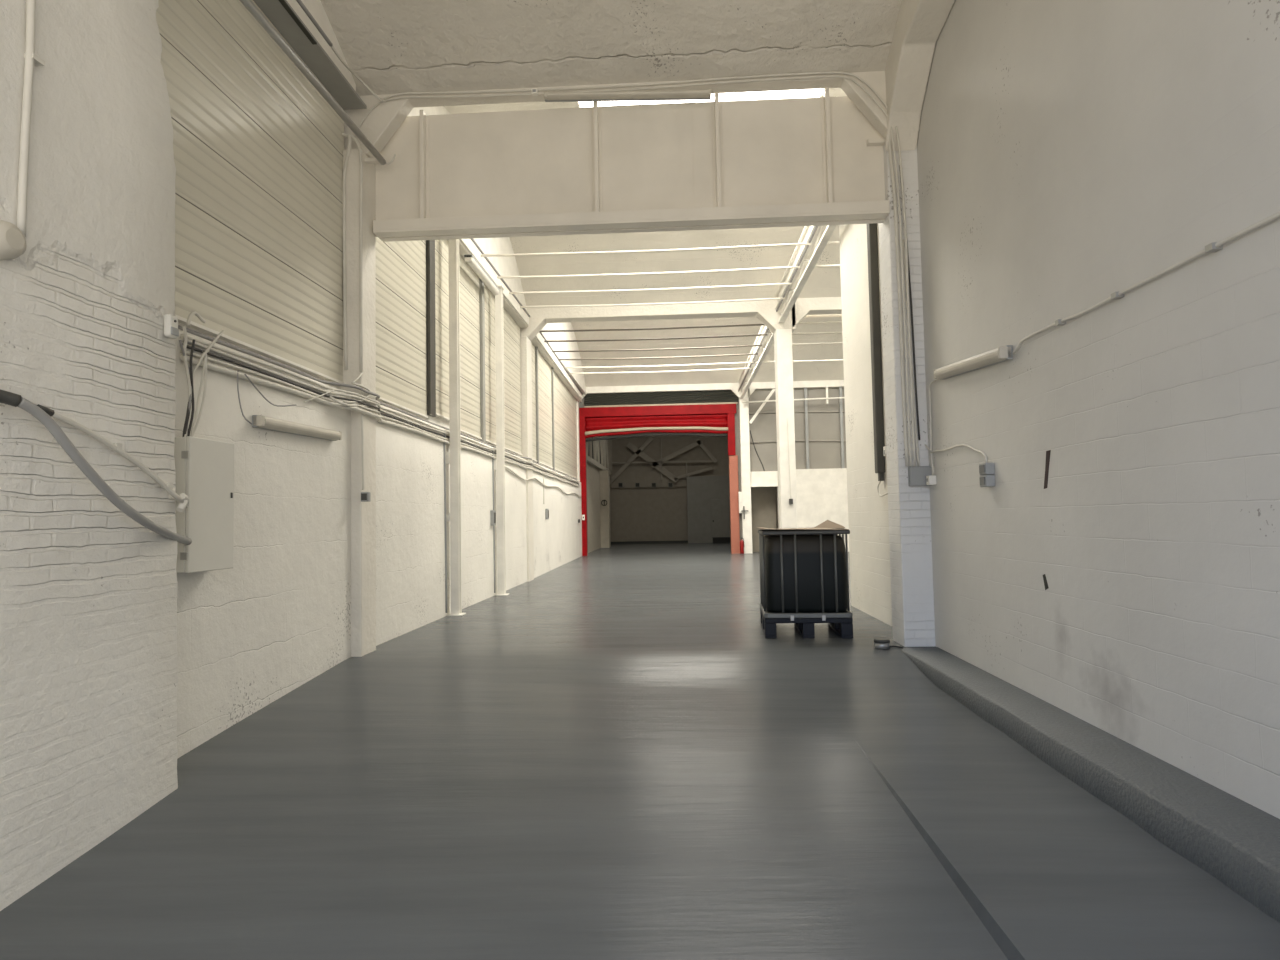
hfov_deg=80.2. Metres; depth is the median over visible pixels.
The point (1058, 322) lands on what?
clip
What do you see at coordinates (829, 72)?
cable
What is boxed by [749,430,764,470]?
cable
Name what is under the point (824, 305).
beam
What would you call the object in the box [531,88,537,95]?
junction box
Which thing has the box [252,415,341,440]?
tube light
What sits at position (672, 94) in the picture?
tube light
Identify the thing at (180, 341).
cable
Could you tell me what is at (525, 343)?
pillar
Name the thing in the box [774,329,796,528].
pillar
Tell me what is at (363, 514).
pillar
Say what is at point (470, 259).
lamp
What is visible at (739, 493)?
meter box
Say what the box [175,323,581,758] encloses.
wall
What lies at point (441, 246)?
panel
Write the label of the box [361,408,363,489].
conduit
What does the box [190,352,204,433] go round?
cable
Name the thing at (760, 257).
ceiling
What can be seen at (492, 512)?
wall socket
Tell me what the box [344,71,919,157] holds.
beam
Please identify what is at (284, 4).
trim
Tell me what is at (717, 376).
ceiling
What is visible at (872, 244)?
tube
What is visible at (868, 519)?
wall
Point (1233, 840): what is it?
kerb
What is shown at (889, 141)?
conduit
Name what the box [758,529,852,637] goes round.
tank
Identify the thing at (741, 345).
rod
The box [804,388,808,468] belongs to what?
post
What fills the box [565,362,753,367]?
rod
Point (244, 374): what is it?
cable
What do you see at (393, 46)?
ceiling
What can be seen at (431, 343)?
strip
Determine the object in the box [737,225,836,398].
truss
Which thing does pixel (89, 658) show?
brick wall
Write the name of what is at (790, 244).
rod
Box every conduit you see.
[16,0,44,236]
[37,404,188,511]
[342,133,362,371]
[342,134,351,369]
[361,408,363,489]
[875,119,908,465]
[899,165,919,439]
[902,239,920,465]
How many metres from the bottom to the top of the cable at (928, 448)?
0.398 m
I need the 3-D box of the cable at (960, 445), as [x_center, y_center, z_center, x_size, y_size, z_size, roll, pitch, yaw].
[2.985,-0.222,7.175,0.017,0.227,1.415,-1,-3,3]
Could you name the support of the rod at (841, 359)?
attached to the wall
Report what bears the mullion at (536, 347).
on the wall at (250, 633)
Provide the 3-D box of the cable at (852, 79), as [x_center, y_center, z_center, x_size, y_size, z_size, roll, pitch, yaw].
[-0.167,-2.190,8.170,5.932,4.218,0.017,-1,-3,3]
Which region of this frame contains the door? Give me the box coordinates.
[711,499,728,542]
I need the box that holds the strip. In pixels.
[426,240,435,416]
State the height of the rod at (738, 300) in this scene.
0.074 m
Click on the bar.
(826, 386)
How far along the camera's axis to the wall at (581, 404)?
29.09 m
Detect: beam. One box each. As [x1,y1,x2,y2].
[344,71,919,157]
[447,239,527,327]
[520,299,795,340]
[531,332,581,401]
[582,382,749,398]
[748,380,843,396]
[792,297,841,326]
[885,0,954,150]
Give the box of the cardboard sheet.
[756,527,848,529]
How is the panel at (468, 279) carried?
attached to the wall at (250, 633)
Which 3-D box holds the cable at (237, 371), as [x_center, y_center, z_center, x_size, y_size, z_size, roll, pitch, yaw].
[-3.121,-0.647,5.996,0.020,0.397,0.210,-1,-3,3]
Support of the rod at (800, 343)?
attached to the wall
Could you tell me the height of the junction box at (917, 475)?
0.207 m
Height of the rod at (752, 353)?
0.074 m
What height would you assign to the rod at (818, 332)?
0.070 m
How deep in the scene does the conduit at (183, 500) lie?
4.28 m
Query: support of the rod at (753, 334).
attached to the truss at (809, 234)
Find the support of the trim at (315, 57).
attached to the brick wall at (89, 658)
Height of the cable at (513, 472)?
0.340 m
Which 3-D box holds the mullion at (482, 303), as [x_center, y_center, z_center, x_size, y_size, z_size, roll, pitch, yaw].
[-2.881,-2.180,13.918,0.050,3.040,0.150,-1,-3,3]
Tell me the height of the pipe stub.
0.095 m
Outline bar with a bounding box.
[826,386,827,403]
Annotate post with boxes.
[446,239,465,615]
[494,285,508,595]
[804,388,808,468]
[839,387,844,467]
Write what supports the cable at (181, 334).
attached to the wall at (250, 633)
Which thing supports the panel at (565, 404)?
attached to the wall at (250, 633)
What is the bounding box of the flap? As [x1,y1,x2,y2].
[814,520,844,527]
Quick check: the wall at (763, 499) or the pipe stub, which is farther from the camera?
the wall at (763, 499)
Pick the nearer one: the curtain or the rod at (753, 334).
the rod at (753, 334)
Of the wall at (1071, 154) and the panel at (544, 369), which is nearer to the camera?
the wall at (1071, 154)
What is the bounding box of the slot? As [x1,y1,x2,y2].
[1044,450,1050,488]
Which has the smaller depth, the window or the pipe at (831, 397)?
the window
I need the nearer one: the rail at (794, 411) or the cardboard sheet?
the cardboard sheet
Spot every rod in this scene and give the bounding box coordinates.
[481,243,811,256]
[497,266,799,278]
[509,282,791,293]
[520,297,784,307]
[540,324,763,331]
[544,334,766,341]
[552,345,761,351]
[558,353,757,359]
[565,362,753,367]
[569,368,750,373]
[763,359,842,362]
[772,343,842,345]
[792,332,841,334]
[799,321,841,323]
[814,264,839,267]
[827,241,839,244]
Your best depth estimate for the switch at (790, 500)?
17.14 m
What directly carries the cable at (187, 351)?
attached to the wall at (250, 633)
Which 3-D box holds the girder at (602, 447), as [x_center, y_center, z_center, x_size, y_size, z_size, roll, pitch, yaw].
[-2.009,-2.336,35.404,0.230,3.550,12.200,-1,-3,3]
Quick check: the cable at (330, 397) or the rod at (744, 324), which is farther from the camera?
the rod at (744, 324)
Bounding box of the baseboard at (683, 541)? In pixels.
[611,540,687,543]
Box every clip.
[1055,319,1065,325]
[1111,292,1123,298]
[1205,242,1222,252]
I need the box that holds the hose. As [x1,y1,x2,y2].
[0,390,191,544]
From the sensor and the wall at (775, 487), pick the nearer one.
the sensor
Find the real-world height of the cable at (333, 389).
0.223 m
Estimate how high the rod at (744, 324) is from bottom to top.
0.074 m
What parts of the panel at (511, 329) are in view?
sill rail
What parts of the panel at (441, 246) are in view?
sill rail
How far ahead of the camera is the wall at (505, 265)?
15.02 m
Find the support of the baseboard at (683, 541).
attached to the wall at (643, 513)
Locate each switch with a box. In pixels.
[787,419,792,503]
[979,463,994,486]
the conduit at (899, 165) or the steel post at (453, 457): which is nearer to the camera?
the conduit at (899, 165)
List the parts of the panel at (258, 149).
sill rail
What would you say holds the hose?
attached to the brick wall at (89, 658)
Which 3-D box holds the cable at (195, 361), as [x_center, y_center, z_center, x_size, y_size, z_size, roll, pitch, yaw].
[-2.640,-0.316,16.552,0.192,0.064,22.521,-1,-3,2]
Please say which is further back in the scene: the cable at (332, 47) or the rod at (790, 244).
the rod at (790, 244)
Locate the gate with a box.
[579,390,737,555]
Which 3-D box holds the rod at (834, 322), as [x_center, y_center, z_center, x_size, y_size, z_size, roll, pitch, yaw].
[7.235,-3.856,18.222,7.620,0.070,0.050,-1,-3,3]
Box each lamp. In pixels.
[0,220,26,259]
[464,254,499,294]
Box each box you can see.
[174,436,233,572]
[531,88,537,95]
[712,537,730,542]
[738,492,741,512]
[908,466,931,485]
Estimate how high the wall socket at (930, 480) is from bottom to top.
0.095 m
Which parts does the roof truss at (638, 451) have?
king post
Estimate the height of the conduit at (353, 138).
2.633 m
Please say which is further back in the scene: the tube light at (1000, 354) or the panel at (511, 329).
the panel at (511, 329)
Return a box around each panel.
[156,0,344,383]
[376,237,427,417]
[435,239,449,421]
[459,254,481,438]
[480,284,522,454]
[531,342,536,461]
[535,351,552,468]
[551,372,577,478]
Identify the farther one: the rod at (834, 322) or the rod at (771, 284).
the rod at (834, 322)
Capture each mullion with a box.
[480,279,485,443]
[535,346,538,464]
[551,368,554,470]
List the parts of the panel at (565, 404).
sill rail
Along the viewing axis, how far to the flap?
8.96 m
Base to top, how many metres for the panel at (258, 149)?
3.025 m
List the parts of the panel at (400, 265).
sill rail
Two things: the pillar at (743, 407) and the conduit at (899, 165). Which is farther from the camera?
the pillar at (743, 407)
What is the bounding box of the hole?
[1043,574,1048,589]
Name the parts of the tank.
frame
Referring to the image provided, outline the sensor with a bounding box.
[164,314,178,338]
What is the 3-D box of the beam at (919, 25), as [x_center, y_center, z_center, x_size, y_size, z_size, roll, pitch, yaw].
[2.559,-4.391,3.376,0.335,1.189,9.770,-1,-3,3]
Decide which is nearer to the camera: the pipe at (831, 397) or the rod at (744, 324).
the rod at (744, 324)
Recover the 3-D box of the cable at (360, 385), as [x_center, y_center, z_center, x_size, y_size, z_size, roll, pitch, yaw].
[-2.963,-0.886,7.976,0.044,0.259,0.658,-1,-3,3]
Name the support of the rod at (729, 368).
attached to the truss at (809, 234)
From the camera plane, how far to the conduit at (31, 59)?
3.68 m
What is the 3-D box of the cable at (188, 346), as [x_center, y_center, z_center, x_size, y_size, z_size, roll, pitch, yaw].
[-2.648,-0.401,16.557,0.180,0.036,22.521,-1,-3,2]
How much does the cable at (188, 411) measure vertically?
0.297 m
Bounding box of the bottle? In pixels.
[764,534,847,612]
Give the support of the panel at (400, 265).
attached to the wall at (250, 633)
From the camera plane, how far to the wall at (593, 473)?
33.56 m
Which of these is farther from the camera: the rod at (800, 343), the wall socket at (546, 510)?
the rod at (800, 343)
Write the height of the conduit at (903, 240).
2.450 m
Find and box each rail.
[459,238,529,325]
[535,332,582,399]
[749,411,844,414]
[750,440,845,442]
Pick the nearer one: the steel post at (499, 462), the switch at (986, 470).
the switch at (986, 470)
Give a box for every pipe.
[239,0,395,164]
[443,434,447,612]
[492,448,495,592]
[742,397,844,402]
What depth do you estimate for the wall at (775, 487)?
31.11 m
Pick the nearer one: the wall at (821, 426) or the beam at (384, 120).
the beam at (384, 120)
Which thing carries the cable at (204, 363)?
attached to the box at (204, 468)
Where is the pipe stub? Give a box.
[874,638,903,648]
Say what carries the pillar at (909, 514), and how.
on the floor
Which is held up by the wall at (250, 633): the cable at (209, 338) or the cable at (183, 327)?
the cable at (209, 338)
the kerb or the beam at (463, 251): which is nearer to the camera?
the kerb
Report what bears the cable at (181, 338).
attached to the wall at (250, 633)
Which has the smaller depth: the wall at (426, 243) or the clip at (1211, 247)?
the clip at (1211, 247)
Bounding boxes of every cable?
[178,325,576,479]
[179,340,191,436]
[180,333,578,481]
[180,337,578,483]
[180,349,578,484]
[180,355,579,486]
[182,326,191,436]
[182,343,577,483]
[182,400,191,436]
[186,311,205,326]
[188,339,194,435]
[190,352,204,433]
[190,357,205,436]
[192,354,206,436]
[204,330,223,356]
[237,371,252,424]
[244,374,295,406]
[296,0,332,46]
[304,389,333,402]
[329,396,368,406]
[331,46,383,100]
[343,383,370,402]
[351,371,363,383]
[355,76,911,465]
[383,71,915,465]
[505,466,580,497]
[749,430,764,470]
[877,481,887,496]
[925,444,933,473]
[928,379,938,450]
[930,444,987,462]
[1013,211,1279,353]
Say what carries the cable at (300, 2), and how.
attached to the brick wall at (89, 658)
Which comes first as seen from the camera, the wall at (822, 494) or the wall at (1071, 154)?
the wall at (1071, 154)
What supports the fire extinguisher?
on the floor
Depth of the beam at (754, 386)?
28.54 m
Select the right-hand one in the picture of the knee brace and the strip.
the knee brace
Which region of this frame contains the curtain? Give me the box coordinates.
[585,414,727,437]
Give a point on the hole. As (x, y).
(1044, 575)
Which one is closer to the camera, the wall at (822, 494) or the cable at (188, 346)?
the cable at (188, 346)
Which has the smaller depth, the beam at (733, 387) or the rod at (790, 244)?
the rod at (790, 244)
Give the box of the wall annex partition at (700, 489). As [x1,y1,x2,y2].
[687,476,730,542]
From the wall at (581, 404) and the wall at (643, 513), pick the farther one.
the wall at (643, 513)
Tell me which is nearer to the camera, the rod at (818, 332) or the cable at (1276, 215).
the cable at (1276, 215)
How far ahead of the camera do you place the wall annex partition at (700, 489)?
40.46 m
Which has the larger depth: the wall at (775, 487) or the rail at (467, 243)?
the wall at (775, 487)
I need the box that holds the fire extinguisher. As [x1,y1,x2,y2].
[740,537,743,553]
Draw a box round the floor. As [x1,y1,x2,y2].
[0,543,1279,959]
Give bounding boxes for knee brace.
[749,388,774,423]
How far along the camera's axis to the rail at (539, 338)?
22.16 m
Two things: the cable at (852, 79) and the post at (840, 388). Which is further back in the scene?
the post at (840, 388)
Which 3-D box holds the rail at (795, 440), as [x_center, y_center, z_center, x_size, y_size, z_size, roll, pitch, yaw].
[7.822,-1.489,28.503,7.381,0.110,0.052,-1,-3,3]
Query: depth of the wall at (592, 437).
36.30 m
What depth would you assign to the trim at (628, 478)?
41.45 m
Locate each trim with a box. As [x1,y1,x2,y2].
[253,0,366,109]
[279,0,316,44]
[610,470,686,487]
[729,455,739,553]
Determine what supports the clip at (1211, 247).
attached to the wall at (1071, 154)
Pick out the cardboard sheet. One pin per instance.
(812, 528)
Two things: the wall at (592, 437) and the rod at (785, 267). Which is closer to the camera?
the rod at (785, 267)
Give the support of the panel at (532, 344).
attached to the wall at (250, 633)
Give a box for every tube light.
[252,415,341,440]
[544,89,710,101]
[934,345,1012,379]
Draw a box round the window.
[579,89,822,106]
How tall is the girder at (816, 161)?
1.440 m
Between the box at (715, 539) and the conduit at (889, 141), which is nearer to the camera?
the conduit at (889, 141)
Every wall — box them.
[0,0,177,910]
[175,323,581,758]
[287,0,585,393]
[426,243,480,431]
[579,398,587,544]
[587,462,610,552]
[588,437,600,463]
[606,432,728,541]
[735,387,846,539]
[750,468,848,551]
[751,487,775,551]
[775,487,777,528]
[839,223,891,625]
[917,0,1279,818]
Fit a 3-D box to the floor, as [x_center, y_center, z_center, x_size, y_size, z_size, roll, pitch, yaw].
[4.289,2.662,19.951,13.950,0.698,45.500,-1,-3,3]
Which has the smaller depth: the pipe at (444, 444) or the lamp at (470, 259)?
the pipe at (444, 444)
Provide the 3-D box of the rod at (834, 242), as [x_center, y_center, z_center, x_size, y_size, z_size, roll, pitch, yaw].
[6.957,-4.120,12.806,7.620,0.070,0.050,-1,-3,3]
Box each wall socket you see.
[361,492,369,501]
[490,510,495,525]
[545,509,548,518]
[926,475,935,484]
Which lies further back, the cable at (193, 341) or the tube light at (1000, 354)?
the tube light at (1000, 354)
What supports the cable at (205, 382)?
attached to the box at (204, 468)
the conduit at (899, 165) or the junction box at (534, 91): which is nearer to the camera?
the conduit at (899, 165)
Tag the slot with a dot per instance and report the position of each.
(1048, 451)
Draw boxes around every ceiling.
[320,0,901,95]
[444,88,846,305]
[571,314,843,386]
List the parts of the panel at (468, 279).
sill rail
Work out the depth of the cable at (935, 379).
7.87 m
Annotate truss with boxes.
[608,437,716,483]
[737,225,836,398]
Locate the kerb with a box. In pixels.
[900,647,1279,922]
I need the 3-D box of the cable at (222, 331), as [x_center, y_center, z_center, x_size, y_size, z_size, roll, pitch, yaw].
[-3.148,-1.010,5.609,0.022,0.255,0.254,-1,-3,3]
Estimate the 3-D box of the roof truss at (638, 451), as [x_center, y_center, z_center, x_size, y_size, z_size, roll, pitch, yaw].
[1.214,-1.094,41.294,5.949,2.559,0.120,-1,-3,3]
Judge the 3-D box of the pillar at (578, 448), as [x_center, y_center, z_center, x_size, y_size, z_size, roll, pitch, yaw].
[-2.398,-0.048,28.601,0.240,5.980,0.310,-1,-3,3]
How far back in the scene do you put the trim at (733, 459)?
28.48 m
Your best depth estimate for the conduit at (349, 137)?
8.18 m
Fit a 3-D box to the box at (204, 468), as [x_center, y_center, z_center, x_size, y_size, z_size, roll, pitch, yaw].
[-3.105,0.178,5.360,0.193,0.920,0.537,-1,-3,3]
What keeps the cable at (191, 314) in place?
on the cable at (209, 338)
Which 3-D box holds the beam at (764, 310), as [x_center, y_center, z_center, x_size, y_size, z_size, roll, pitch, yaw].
[0.341,-3.759,17.709,6.460,0.790,0.400,-1,-3,3]
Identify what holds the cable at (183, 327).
attached to the box at (204, 468)
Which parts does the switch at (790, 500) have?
cord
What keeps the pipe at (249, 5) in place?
attached to the pillar at (363, 514)
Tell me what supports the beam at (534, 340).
attached to the wall at (426, 243)
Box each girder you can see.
[373,88,889,241]
[586,436,610,474]
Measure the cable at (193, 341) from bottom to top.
0.731 m
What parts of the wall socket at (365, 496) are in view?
lid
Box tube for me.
[867,223,884,480]
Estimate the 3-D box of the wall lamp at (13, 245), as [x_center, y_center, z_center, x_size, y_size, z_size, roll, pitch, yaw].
[-2.945,-1.113,3.542,0.110,0.180,0.247,-1,-3,3]
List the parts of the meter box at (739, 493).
lid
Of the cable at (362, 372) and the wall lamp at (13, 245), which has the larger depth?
the cable at (362, 372)
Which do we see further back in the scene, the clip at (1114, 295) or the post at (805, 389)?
the post at (805, 389)
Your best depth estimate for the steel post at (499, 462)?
14.38 m
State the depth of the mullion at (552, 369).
22.18 m
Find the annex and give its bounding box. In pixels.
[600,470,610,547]
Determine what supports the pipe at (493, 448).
attached to the wall at (250, 633)
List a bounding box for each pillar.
[339,149,375,656]
[520,336,533,581]
[577,401,579,481]
[739,397,752,553]
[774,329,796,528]
[878,144,935,646]
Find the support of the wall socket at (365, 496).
attached to the pillar at (363, 514)
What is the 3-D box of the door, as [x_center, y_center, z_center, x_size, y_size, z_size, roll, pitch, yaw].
[4.252,2.173,40.322,0.950,2.300,0.110,-1,-3,3]
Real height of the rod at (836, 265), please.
0.070 m

